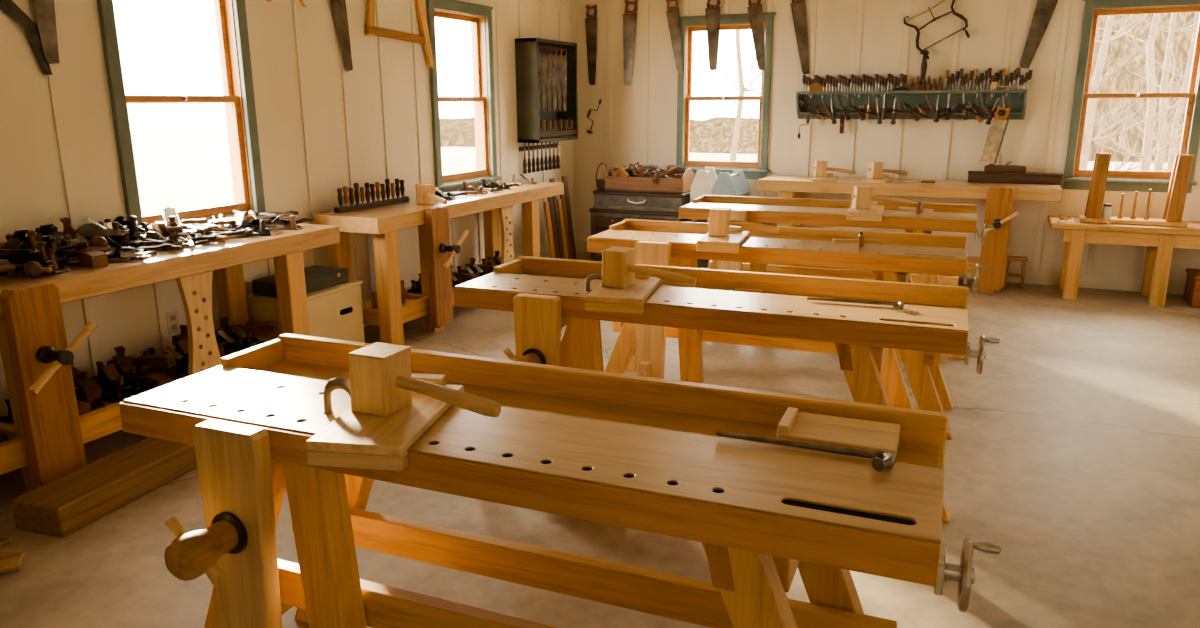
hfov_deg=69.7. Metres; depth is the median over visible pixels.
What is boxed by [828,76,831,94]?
gouge
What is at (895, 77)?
gouge
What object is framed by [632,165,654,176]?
plane
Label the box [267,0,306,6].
divider
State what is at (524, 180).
plane
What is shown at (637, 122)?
wall
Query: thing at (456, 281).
plane
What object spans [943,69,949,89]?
chisel
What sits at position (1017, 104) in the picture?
tool rack
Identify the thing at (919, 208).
gauge
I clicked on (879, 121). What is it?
gouge
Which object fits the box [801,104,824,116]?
spokeshave
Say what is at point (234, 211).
gouge
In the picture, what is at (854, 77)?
gouge
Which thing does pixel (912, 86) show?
plane
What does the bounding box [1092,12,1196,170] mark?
bare tree
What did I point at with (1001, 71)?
gouge
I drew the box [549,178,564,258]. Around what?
board
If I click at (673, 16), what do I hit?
handsaw
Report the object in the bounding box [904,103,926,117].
spokeshave
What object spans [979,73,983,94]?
gouge
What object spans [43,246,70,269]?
plane
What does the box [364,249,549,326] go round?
baseboard
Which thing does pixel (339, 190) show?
gouge
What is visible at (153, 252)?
drawknife
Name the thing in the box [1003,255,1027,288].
step stool
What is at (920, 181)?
chisel
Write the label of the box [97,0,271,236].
window
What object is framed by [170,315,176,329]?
socket
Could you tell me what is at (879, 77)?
gouge
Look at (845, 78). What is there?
gouge
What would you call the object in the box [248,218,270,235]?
plane
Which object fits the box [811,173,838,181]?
hook
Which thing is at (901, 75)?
gouge
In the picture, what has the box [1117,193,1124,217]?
spindle
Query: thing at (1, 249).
file
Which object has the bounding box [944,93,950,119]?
gouge
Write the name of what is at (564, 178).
board
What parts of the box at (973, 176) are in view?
lid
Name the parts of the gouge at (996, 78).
handle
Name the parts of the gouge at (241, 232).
handle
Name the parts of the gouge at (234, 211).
handle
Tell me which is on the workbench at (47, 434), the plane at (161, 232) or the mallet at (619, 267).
the plane at (161, 232)
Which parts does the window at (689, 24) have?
sash, sash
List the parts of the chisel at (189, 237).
blade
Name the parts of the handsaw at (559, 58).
handle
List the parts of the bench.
leg, leg, leg, leg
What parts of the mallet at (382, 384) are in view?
handle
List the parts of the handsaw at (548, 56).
handle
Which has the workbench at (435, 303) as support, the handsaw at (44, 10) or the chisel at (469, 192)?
the chisel at (469, 192)
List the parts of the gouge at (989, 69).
handle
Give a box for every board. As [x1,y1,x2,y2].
[0,536,11,548]
[0,551,24,557]
[0,552,22,573]
[543,201,555,257]
[547,197,559,257]
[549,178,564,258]
[557,199,568,258]
[560,191,572,258]
[562,176,576,259]
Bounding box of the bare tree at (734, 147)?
[718,30,761,160]
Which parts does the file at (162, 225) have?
handle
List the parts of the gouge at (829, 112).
handle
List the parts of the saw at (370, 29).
rail, cross rail, rail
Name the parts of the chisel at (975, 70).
handle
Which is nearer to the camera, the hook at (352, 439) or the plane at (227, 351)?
the hook at (352, 439)
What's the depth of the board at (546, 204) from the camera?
7.94 m
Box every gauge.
[833,232,879,246]
[899,202,933,213]
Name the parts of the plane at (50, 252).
handle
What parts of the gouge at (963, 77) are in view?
handle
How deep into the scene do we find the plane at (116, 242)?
4.07 m
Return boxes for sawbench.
[1078,153,1193,226]
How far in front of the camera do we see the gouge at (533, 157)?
8.20 m
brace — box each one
[15,261,41,277]
[85,236,107,246]
[586,99,601,133]
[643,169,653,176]
[797,98,809,138]
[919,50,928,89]
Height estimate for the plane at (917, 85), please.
0.121 m
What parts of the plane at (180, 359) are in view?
handle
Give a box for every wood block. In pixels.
[371,290,377,308]
[400,280,404,303]
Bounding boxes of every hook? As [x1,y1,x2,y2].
[305,373,463,470]
[585,273,661,313]
[696,226,749,252]
[777,407,900,460]
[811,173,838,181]
[846,201,883,221]
[860,174,893,182]
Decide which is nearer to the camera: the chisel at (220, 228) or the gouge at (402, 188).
the chisel at (220, 228)
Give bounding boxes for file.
[0,247,37,250]
[10,267,52,272]
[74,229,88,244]
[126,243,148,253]
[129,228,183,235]
[137,223,177,228]
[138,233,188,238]
[195,235,229,240]
[232,213,293,220]
[247,225,276,226]
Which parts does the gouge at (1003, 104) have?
blade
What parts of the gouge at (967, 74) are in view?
handle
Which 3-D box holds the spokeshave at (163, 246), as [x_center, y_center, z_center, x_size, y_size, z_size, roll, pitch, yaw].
[-2.160,-0.313,4.095,0.257,0.038,0.038,-13,19,-42]
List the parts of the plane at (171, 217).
knob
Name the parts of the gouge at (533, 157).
handle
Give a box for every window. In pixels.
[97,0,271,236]
[426,0,501,191]
[676,12,775,178]
[1062,0,1199,192]
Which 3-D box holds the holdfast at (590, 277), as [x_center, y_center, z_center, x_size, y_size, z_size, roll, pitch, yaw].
[-0.002,0.004,3.290,0.107,0.328,0.028,2,14,8]
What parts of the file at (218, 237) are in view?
handle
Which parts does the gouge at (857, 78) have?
handle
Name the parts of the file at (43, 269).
handle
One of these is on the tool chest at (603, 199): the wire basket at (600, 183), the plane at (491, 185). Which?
the wire basket at (600, 183)
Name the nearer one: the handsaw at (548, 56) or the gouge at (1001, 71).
the gouge at (1001, 71)
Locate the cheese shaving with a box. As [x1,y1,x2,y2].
[1085,218,1096,222]
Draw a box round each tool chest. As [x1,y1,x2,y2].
[589,208,686,260]
[593,190,690,212]
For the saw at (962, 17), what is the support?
hanging from the wall at (637, 122)
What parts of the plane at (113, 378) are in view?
handle, knob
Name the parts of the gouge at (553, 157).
handle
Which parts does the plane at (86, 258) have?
handle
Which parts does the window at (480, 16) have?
sash, sash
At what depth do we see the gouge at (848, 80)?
7.70 m
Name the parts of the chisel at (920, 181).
handle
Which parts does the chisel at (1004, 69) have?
handle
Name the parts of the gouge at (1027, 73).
handle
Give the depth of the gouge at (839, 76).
7.73 m
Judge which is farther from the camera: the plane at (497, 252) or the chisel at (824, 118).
the chisel at (824, 118)
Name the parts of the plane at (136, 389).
knob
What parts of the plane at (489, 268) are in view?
handle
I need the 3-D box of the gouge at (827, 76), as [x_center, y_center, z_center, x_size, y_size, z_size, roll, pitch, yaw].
[2.051,-2.078,7.786,0.034,0.165,0.034,6,15,24]
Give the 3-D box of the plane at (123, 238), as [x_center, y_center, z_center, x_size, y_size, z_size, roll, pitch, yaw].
[-2.347,-0.398,4.157,0.277,0.092,0.064,5,15,26]
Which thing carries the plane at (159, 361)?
on the plane at (170, 372)
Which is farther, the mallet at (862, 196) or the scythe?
the mallet at (862, 196)
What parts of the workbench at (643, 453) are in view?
vise handle, leg, crank knob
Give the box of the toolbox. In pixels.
[1183,268,1199,307]
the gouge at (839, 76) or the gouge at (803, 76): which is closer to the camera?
the gouge at (839, 76)
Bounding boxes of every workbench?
[0,223,339,491]
[119,333,1000,627]
[315,182,563,344]
[453,256,999,580]
[587,219,988,439]
[679,195,992,358]
[758,175,1061,293]
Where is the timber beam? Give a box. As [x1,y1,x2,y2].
[12,437,196,537]
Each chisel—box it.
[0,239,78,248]
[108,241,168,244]
[148,228,199,231]
[155,218,207,223]
[187,235,192,245]
[208,220,235,224]
[210,227,223,230]
[249,210,257,217]
[263,217,303,220]
[343,186,348,206]
[360,187,364,203]
[375,182,379,201]
[390,183,394,198]
[443,191,478,193]
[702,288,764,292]
[808,104,826,120]
[865,95,869,118]
[902,180,934,182]
[914,99,927,119]
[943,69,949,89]
[968,101,982,122]
[973,69,977,86]
[1002,68,1005,87]
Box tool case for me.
[252,265,348,296]
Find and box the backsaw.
[980,105,1010,163]
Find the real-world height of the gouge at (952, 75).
0.180 m
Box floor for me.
[0,251,1199,627]
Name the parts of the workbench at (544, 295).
vise handle, leg, crank knob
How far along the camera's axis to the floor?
3.41 m
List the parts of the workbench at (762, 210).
leg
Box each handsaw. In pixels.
[32,0,58,63]
[331,0,352,70]
[538,45,540,111]
[541,45,546,111]
[546,45,551,111]
[551,47,556,111]
[556,47,561,111]
[562,48,566,110]
[585,5,596,84]
[617,162,639,175]
[623,0,637,85]
[643,165,678,169]
[666,0,682,71]
[705,0,720,69]
[747,0,765,69]
[790,0,809,74]
[1020,0,1057,68]
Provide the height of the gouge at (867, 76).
0.165 m
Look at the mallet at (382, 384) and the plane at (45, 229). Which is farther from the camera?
the plane at (45, 229)
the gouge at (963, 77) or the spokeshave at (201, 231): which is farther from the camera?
the gouge at (963, 77)
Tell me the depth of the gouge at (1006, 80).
7.19 m
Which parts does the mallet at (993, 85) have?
handle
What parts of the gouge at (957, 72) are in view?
handle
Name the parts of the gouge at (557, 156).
handle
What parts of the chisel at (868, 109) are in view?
handle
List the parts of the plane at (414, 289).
handle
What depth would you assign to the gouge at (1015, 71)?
7.16 m
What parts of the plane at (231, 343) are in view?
knob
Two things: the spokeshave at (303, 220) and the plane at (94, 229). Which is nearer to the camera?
the plane at (94, 229)
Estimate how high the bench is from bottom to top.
0.610 m
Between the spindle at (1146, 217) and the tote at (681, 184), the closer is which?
the spindle at (1146, 217)
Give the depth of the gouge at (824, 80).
7.79 m
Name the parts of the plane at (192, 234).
knob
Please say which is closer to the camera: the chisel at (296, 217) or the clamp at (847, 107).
the chisel at (296, 217)
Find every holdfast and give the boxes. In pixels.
[323,376,350,413]
[585,273,601,290]
[716,431,894,470]
[807,297,904,309]
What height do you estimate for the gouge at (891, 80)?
0.165 m
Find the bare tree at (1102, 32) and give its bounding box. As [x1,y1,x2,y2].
[1093,15,1151,128]
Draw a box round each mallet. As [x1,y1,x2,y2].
[349,342,500,417]
[415,183,446,204]
[601,246,696,288]
[708,207,779,236]
[814,161,855,176]
[852,186,910,208]
[867,162,907,178]
[990,82,1011,89]
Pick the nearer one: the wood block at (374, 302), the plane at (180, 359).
the plane at (180, 359)
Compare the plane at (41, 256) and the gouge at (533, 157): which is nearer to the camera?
the plane at (41, 256)
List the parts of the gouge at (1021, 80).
handle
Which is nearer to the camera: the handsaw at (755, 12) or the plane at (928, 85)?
the plane at (928, 85)
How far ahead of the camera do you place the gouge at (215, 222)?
4.60 m
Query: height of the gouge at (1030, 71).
0.180 m
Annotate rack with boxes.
[334,196,408,212]
[519,143,559,150]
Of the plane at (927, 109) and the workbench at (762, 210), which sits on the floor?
the workbench at (762, 210)
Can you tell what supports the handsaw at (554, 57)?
hanging from the upper cabinet at (529, 116)
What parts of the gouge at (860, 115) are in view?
handle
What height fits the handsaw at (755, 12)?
0.694 m
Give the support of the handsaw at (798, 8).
hanging from the wall at (637, 122)
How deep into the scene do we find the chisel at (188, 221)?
4.41 m
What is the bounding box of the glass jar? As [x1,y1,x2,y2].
[1101,203,1111,218]
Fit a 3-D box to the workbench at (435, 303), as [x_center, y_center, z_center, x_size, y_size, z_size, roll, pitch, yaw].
[-0.983,-0.469,6.642,0.699,0.875,2.580,6,15,24]
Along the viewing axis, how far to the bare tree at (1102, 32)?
23.71 m
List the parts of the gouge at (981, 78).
handle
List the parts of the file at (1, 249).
blade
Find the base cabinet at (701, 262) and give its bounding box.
[687,219,749,267]
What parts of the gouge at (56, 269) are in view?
blade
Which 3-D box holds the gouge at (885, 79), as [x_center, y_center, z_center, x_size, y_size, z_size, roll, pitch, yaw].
[2.513,-1.995,7.593,0.033,0.165,0.034,6,15,23]
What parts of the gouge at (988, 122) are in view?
handle, blade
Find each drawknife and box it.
[0,263,14,272]
[73,246,110,252]
[107,250,156,260]
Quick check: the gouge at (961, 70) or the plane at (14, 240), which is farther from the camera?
the gouge at (961, 70)
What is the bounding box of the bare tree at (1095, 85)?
[1079,14,1191,170]
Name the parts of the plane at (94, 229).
handle, knob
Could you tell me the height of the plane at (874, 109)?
0.071 m
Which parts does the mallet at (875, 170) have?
handle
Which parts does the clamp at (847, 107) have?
frame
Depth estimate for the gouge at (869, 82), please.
7.63 m
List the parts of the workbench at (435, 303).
leg, leg, leg, vise handle, leg, leg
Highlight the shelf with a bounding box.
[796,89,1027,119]
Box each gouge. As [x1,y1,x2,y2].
[13,263,69,270]
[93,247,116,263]
[153,243,181,248]
[181,224,198,229]
[197,230,246,236]
[212,216,218,224]
[233,210,277,218]
[337,188,342,206]
[348,188,353,205]
[353,183,359,204]
[364,182,369,202]
[370,184,374,201]
[380,183,385,200]
[385,179,389,199]
[395,178,399,197]
[400,180,404,197]
[523,143,526,173]
[527,143,530,172]
[532,143,535,171]
[536,143,539,171]
[540,120,542,138]
[540,143,543,170]
[544,142,547,170]
[548,142,551,169]
[552,141,555,168]
[556,141,559,168]
[799,98,816,115]
[802,75,805,91]
[804,76,808,94]
[821,98,833,119]
[822,79,825,97]
[826,75,828,90]
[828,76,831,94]
[830,99,836,123]
[831,77,835,95]
[834,79,837,96]
[836,98,850,120]
[838,74,841,90]
[840,76,844,94]
[844,77,846,95]
[846,78,849,96]
[850,74,853,90]
[851,98,864,120]
[853,75,855,94]
[855,77,859,95]
[858,78,862,96]
[862,74,865,90]
[865,75,868,90]
[867,77,872,95]
[871,78,874,96]
[875,74,878,90]
[876,99,881,123]
[878,75,881,90]
[881,76,883,95]
[881,94,886,119]
[883,78,887,96]
[887,74,891,90]
[890,75,893,89]
[891,98,896,124]
[893,76,897,95]
[895,78,899,96]
[899,102,919,120]
[900,73,903,90]
[903,75,906,90]
[924,95,939,117]
[933,96,939,121]
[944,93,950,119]
[947,76,950,97]
[950,73,954,94]
[954,71,959,89]
[956,68,963,89]
[961,76,964,97]
[962,93,968,119]
[965,73,968,94]
[968,71,973,89]
[975,76,978,96]
[976,100,994,117]
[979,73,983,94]
[982,70,988,89]
[985,98,999,124]
[986,68,991,89]
[990,75,993,96]
[993,73,998,94]
[997,70,1002,89]
[1002,95,1007,119]
[1004,75,1008,96]
[1007,72,1013,94]
[1012,70,1017,89]
[1016,67,1020,89]
[1019,75,1023,96]
[1021,72,1028,94]
[1027,70,1032,90]
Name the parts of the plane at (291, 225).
handle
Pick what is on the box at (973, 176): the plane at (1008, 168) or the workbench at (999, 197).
the plane at (1008, 168)
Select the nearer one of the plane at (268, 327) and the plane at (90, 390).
the plane at (90, 390)
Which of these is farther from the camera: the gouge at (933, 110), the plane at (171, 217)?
the gouge at (933, 110)
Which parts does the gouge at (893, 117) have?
handle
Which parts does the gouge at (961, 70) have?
handle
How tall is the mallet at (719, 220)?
0.138 m
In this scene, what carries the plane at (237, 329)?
on the plane
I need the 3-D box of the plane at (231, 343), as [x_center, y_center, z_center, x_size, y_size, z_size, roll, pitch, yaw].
[-2.042,0.134,4.670,0.273,0.099,0.063,-1,14,-1]
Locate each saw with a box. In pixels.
[365,0,433,67]
[904,0,969,59]
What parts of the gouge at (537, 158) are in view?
handle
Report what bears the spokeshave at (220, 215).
on the clamp
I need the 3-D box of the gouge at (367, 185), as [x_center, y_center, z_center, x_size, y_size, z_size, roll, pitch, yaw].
[-1.581,-0.755,5.882,0.036,0.285,0.038,6,15,24]
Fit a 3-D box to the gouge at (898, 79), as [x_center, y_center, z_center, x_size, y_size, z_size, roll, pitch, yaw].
[2.611,-1.985,7.549,0.036,0.165,0.033,1,14,6]
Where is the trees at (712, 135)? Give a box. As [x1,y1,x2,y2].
[440,12,1194,162]
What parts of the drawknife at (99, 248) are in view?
handle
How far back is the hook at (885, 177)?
7.43 m
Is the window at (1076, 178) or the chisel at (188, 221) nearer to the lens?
the chisel at (188, 221)
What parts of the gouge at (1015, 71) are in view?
handle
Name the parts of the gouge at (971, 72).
handle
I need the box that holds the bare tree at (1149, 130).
[1118,26,1185,171]
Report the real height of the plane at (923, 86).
0.098 m
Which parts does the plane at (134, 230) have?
handle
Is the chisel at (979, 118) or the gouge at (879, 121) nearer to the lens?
the chisel at (979, 118)
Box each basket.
[596,162,609,189]
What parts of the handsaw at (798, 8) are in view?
handle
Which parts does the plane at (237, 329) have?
handle, knob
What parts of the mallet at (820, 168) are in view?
handle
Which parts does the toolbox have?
lid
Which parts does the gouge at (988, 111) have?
blade, handle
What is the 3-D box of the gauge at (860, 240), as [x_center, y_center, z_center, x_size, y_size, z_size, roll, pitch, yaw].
[1.260,-0.369,4.239,0.220,0.068,0.060,3,14,12]
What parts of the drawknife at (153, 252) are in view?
blade, handle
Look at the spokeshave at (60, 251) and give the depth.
3.71 m
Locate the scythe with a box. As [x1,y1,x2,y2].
[0,0,51,74]
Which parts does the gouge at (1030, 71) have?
handle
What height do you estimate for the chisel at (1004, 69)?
0.168 m
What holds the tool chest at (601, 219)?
on the floor
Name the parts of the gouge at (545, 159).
handle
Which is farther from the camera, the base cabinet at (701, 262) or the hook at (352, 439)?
the base cabinet at (701, 262)
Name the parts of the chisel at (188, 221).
handle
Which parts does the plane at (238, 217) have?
knob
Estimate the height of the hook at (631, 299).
0.079 m
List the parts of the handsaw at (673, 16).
handle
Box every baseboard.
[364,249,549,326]
[575,240,1185,294]
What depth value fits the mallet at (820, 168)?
7.68 m
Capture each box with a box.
[246,280,364,342]
[968,171,1063,184]
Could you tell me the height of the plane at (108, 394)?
0.095 m
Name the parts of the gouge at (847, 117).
handle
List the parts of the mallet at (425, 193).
handle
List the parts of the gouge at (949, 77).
handle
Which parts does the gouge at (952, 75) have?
handle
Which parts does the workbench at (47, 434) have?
leg, vise handle, leg, leg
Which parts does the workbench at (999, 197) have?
leg, leg, leg, vise handle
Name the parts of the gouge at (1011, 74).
handle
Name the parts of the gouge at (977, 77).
handle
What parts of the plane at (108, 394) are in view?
knob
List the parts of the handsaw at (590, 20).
handle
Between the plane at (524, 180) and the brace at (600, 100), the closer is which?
the plane at (524, 180)
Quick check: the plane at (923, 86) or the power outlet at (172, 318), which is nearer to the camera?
the power outlet at (172, 318)
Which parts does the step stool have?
leg, seat, leg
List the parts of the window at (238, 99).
sash, sash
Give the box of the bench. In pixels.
[1047,215,1199,306]
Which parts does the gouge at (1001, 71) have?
handle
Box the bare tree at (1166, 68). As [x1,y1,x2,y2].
[1105,12,1199,170]
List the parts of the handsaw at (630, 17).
handle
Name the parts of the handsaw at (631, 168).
blade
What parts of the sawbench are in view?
leg, leg, leg, leg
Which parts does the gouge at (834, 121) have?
blade, handle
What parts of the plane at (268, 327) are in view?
handle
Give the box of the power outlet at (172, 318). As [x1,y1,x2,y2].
[166,311,179,334]
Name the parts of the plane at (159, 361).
handle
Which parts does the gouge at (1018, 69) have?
handle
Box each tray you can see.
[221,333,947,468]
[493,256,968,308]
[609,219,966,248]
[692,195,975,220]
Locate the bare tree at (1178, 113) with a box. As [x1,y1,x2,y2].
[1119,12,1199,171]
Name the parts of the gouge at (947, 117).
handle, blade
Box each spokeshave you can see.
[14,264,23,270]
[55,248,72,254]
[58,231,65,240]
[61,257,79,262]
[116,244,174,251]
[176,230,203,233]
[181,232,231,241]
[219,214,226,220]
[242,227,251,232]
[255,211,298,215]
[265,218,312,223]
[446,192,467,196]
[500,183,519,186]
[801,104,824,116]
[834,109,860,112]
[850,105,875,115]
[885,108,912,112]
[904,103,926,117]
[939,102,965,117]
[957,103,983,116]
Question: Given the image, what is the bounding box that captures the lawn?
[131,128,1167,215]
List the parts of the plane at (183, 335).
handle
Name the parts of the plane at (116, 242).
knob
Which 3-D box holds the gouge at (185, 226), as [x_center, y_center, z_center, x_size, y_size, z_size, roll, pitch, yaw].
[-2.241,-0.440,4.432,0.329,0.031,0.033,-7,17,-29]
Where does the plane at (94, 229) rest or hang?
on the brace at (97, 240)
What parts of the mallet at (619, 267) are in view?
handle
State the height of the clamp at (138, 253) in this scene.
0.022 m
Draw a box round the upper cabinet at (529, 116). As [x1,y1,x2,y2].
[515,38,577,142]
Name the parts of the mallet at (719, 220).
handle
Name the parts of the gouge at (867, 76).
handle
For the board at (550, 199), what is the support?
on the floor
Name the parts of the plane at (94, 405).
knob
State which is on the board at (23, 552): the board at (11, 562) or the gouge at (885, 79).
the board at (11, 562)
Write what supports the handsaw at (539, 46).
hanging from the upper cabinet at (529, 116)
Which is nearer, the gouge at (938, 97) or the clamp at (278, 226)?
the clamp at (278, 226)
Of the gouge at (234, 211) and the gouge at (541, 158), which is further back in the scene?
the gouge at (541, 158)
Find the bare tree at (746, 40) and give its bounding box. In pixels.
[706,40,760,94]
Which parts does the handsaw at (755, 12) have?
handle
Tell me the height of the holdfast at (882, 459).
0.026 m
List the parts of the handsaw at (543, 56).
handle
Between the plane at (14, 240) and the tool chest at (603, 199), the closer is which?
the plane at (14, 240)
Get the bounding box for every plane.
[0,241,56,262]
[0,399,12,422]
[3,229,39,252]
[8,248,66,272]
[35,223,69,248]
[42,235,65,259]
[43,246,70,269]
[59,216,128,238]
[61,233,107,267]
[71,362,101,400]
[75,387,84,400]
[77,400,90,415]
[84,400,104,411]
[89,236,144,255]
[91,361,132,389]
[93,378,130,401]
[98,221,138,242]
[104,214,145,235]
[105,371,149,394]
[107,346,176,369]
[112,355,144,379]
[128,357,171,389]
[129,234,162,247]
[138,222,185,243]
[146,346,188,364]
[150,368,183,381]
[163,207,181,228]
[164,352,187,374]
[172,325,223,356]
[173,336,188,356]
[178,232,202,244]
[197,224,208,234]
[214,317,277,335]
[216,330,250,348]
[219,342,242,357]
[222,324,259,343]
[224,211,249,230]
[244,332,264,349]
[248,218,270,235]
[264,214,302,229]
[407,280,421,293]
[416,273,452,286]
[435,187,455,199]
[451,265,477,281]
[451,272,464,284]
[457,266,480,276]
[459,181,487,193]
[465,258,498,272]
[465,263,488,275]
[480,178,509,188]
[481,258,500,264]
[487,257,500,264]
[492,250,517,261]
[508,174,537,183]
[616,166,629,181]
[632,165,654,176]
[652,165,681,183]
[809,84,828,90]
[814,104,834,111]
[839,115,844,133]
[862,104,881,111]
[891,84,908,90]
[909,79,914,89]
[914,76,919,89]
[915,104,938,111]
[920,78,925,89]
[926,76,931,89]
[931,78,936,89]
[937,75,942,89]
[969,104,992,111]
[984,161,1025,172]
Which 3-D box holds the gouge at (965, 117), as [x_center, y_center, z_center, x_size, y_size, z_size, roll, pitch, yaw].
[3.113,-1.766,7.336,0.066,0.224,0.046,1,14,6]
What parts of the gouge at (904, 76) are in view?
handle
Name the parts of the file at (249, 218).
handle, blade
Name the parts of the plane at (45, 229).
handle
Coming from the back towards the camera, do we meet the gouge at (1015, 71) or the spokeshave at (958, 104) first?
the spokeshave at (958, 104)
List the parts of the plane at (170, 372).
knob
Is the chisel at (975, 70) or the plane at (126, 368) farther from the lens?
the chisel at (975, 70)
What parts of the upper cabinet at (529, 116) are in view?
tool rail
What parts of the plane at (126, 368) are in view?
handle, knob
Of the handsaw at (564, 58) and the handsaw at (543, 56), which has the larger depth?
the handsaw at (564, 58)
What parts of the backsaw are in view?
blade, handle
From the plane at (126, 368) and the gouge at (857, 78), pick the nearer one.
the plane at (126, 368)
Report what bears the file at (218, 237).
on the workbench at (47, 434)
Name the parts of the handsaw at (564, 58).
handle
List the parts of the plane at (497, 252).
handle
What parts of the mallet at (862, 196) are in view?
handle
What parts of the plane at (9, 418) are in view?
handle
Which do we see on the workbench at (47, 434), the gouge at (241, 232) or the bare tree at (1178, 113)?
the gouge at (241, 232)
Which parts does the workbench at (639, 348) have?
leg, crank knob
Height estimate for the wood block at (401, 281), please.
0.160 m
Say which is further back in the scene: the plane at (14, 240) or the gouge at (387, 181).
the gouge at (387, 181)
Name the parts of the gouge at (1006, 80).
handle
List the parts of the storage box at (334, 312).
lid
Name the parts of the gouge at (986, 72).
handle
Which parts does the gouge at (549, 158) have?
handle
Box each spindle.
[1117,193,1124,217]
[1130,191,1137,218]
[1143,189,1151,219]
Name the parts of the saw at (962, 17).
arm, blade, arm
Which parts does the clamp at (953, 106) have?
frame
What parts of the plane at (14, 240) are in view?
handle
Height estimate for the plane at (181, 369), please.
0.095 m
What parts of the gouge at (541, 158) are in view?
handle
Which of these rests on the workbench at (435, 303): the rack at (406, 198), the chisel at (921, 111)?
the rack at (406, 198)
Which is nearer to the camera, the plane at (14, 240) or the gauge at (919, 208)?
the plane at (14, 240)
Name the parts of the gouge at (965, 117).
handle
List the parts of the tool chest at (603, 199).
rope handle, lid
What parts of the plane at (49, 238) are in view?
handle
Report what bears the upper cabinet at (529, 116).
attached to the wall at (323, 127)
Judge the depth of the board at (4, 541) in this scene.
3.15 m
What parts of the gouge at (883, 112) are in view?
handle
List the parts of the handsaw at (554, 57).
handle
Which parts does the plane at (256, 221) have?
handle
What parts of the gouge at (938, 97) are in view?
handle, blade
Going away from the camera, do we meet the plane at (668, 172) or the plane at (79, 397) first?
the plane at (79, 397)
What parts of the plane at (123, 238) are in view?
knob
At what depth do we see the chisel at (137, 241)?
4.19 m
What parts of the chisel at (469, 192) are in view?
handle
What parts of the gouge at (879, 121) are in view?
handle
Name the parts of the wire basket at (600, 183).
handle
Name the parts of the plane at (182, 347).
handle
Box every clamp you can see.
[67,243,88,247]
[118,249,149,257]
[140,237,186,244]
[166,242,188,244]
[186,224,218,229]
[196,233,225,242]
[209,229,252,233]
[265,225,283,230]
[846,105,863,114]
[897,105,916,114]
[951,104,970,114]
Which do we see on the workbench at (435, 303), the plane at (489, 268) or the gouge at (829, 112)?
the plane at (489, 268)
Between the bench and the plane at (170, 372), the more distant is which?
the bench
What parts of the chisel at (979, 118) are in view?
handle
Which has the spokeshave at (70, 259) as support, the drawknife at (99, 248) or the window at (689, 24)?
the drawknife at (99, 248)
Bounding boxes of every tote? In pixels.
[605,166,694,193]
[690,167,716,202]
[711,170,749,195]
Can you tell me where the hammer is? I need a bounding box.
[469,186,502,191]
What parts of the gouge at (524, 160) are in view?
handle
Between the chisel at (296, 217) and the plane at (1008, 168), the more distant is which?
the plane at (1008, 168)
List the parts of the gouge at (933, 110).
blade, handle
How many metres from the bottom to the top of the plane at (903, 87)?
0.060 m
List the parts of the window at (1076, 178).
sash, sash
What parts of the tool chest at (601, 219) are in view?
drawer, drawer, lid, drawer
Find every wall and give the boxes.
[0,0,573,410]
[571,0,1199,279]
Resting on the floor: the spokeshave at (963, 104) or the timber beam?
the timber beam
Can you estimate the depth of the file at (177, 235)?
4.40 m
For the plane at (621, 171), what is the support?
in the tote at (681, 184)
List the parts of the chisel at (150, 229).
blade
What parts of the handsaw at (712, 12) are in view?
handle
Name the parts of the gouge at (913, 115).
handle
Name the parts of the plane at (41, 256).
handle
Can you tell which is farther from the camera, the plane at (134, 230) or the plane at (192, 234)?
the plane at (192, 234)
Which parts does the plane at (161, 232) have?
handle, knob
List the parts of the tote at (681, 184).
handle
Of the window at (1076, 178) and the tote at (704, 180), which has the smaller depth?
the window at (1076, 178)
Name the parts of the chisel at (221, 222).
handle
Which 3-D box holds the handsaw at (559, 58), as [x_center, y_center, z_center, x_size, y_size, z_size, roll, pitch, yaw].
[-0.394,-2.272,8.343,0.061,0.607,0.017,-5,15,-18]
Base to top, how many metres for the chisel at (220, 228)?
0.033 m
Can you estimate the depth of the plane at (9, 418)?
3.76 m
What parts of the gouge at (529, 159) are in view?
handle, blade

